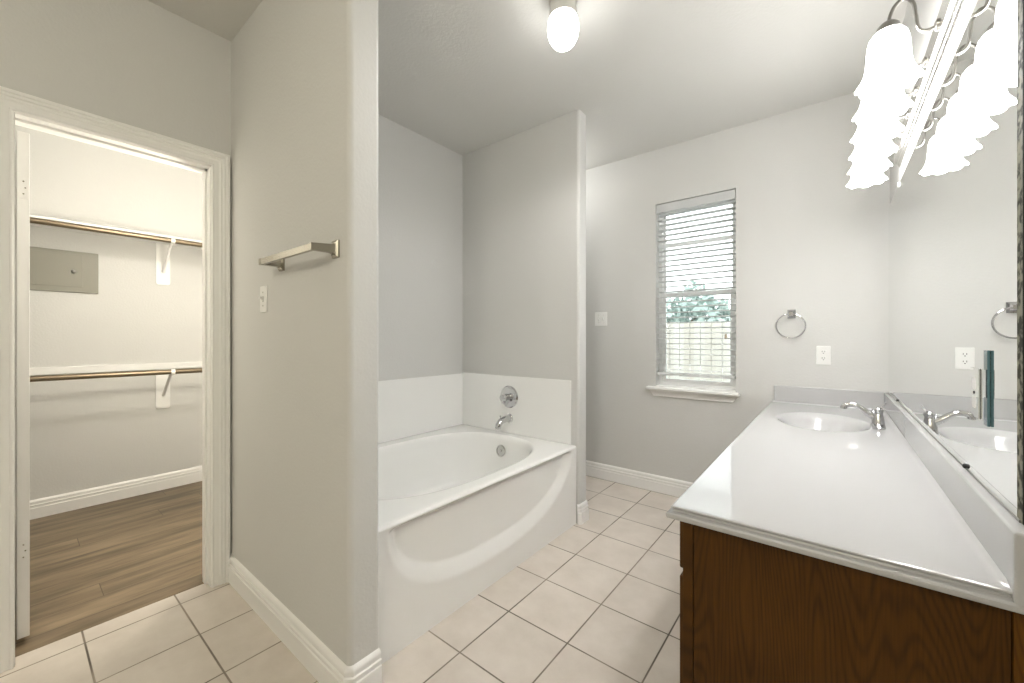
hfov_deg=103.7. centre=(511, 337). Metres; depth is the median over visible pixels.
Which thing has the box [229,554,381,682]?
baseboard
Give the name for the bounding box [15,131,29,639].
door
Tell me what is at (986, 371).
switch plate
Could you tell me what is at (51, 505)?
baseboard
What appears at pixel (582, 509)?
baseboard
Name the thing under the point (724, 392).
trim
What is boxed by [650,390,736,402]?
trim
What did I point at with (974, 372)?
outlet
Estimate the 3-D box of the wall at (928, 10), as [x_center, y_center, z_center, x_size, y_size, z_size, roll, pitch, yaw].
[0.292,-0.140,-0.156,0.120,2.760,6.720,0,0,39]
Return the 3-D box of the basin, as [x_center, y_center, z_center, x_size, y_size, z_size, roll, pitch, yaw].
[-0.465,0.924,2.417,1.073,0.408,1.523,0,0,39]
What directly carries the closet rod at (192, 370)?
attached to the shelf bracket at (162, 381)
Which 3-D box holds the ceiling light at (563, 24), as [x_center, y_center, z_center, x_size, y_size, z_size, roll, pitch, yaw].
[0.230,-1.411,1.809,0.140,0.218,0.140,0,0,39]
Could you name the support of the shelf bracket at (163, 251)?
attached to the wall at (85, 433)
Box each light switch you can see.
[259,285,266,312]
[595,312,606,325]
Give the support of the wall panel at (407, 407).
attached to the wall at (141, 64)
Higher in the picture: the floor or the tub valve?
the tub valve
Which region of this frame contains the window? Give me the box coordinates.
[659,199,735,389]
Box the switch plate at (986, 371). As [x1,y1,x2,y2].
[983,350,989,426]
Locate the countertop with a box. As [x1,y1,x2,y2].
[666,385,1023,614]
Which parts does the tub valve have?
knob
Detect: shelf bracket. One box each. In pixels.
[156,237,175,284]
[156,369,175,408]
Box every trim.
[0,86,229,672]
[646,385,739,396]
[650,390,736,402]
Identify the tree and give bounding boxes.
[667,281,729,370]
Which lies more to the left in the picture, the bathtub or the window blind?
the bathtub
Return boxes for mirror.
[888,0,1023,524]
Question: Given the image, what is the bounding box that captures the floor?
[0,475,682,682]
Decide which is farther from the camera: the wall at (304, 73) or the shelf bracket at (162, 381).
the shelf bracket at (162, 381)
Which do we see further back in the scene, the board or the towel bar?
the board
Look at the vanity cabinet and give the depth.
0.87 m
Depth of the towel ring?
2.67 m
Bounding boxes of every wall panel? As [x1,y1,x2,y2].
[378,373,462,443]
[463,372,570,444]
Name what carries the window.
in the wall at (811, 244)
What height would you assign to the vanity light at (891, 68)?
0.244 m
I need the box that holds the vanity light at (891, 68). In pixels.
[846,0,970,188]
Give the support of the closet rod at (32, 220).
attached to the shelf bracket at (163, 251)
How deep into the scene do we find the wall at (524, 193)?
2.92 m
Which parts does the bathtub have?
overflow plate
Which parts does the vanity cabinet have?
drawer, cabinet door, frame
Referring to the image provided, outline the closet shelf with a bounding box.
[30,215,201,248]
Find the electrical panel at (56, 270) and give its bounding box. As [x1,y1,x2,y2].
[30,246,97,293]
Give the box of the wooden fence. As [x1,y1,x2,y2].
[667,321,729,381]
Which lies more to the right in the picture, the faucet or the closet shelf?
the faucet
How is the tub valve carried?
attached to the wall panel at (542, 410)
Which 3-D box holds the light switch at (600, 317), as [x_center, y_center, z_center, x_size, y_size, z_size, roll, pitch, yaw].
[0.782,-0.165,3.547,0.117,0.119,0.019,0,0,39]
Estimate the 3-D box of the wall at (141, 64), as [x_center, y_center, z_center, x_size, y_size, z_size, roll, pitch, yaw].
[-1.906,-0.140,1.584,0.125,2.760,6.740,0,0,39]
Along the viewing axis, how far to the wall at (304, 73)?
1.54 m
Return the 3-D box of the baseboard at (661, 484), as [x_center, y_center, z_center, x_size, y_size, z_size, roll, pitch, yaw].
[0.976,1.175,3.393,2.125,0.130,0.018,0,0,39]
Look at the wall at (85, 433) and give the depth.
3.05 m
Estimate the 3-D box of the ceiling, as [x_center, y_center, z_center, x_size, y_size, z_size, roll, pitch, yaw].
[-1.559,-1.580,1.320,4.916,0.120,6.820,0,0,39]
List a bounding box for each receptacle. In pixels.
[972,377,975,388]
[972,395,975,407]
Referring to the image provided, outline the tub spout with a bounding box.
[495,413,512,428]
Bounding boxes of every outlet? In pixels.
[816,346,830,364]
[970,367,979,418]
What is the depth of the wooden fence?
5.88 m
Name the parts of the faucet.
spout, handle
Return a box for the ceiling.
[147,0,907,169]
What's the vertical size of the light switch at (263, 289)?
0.117 m
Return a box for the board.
[30,361,201,374]
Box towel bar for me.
[259,240,339,271]
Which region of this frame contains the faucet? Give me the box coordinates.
[840,402,886,429]
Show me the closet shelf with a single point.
(33, 216)
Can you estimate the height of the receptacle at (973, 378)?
0.028 m
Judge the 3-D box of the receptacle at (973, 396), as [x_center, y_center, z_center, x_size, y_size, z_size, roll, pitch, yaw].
[1.074,0.148,0.934,0.001,0.028,0.034,0,0,39]
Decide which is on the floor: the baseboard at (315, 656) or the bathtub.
the bathtub
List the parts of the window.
sash, sash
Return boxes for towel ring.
[775,310,805,338]
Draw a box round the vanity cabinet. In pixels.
[680,521,1023,682]
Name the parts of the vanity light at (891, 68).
lamp shade, lamp shade, lamp shade, lamp shade, lamp shade, lamp shade, arm, arm, arm, arm, plate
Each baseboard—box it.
[30,466,201,519]
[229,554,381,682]
[577,500,588,524]
[586,460,692,496]
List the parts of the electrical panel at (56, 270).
door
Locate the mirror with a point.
(956, 208)
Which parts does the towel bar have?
post, post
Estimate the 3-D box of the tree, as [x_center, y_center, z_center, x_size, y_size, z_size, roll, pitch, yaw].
[3.367,0.164,8.842,6.745,2.867,2.193,0,0,39]
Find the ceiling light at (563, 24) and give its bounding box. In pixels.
[548,0,578,51]
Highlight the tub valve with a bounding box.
[499,386,517,407]
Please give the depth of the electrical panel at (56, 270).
2.85 m
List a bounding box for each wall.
[0,0,462,553]
[15,125,201,499]
[231,0,377,665]
[463,110,585,522]
[586,92,889,482]
[890,0,977,202]
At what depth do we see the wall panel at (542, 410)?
2.95 m
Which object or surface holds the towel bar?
attached to the wall at (304, 73)
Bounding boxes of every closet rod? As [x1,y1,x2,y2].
[30,217,201,246]
[30,368,201,381]
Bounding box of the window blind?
[656,189,735,378]
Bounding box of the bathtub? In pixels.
[378,424,575,664]
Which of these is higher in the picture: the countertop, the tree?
the tree
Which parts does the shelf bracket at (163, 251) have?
wall plate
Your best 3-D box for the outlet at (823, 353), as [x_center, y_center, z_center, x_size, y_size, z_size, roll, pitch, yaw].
[2.000,0.113,2.582,0.073,0.119,0.008,0,0,39]

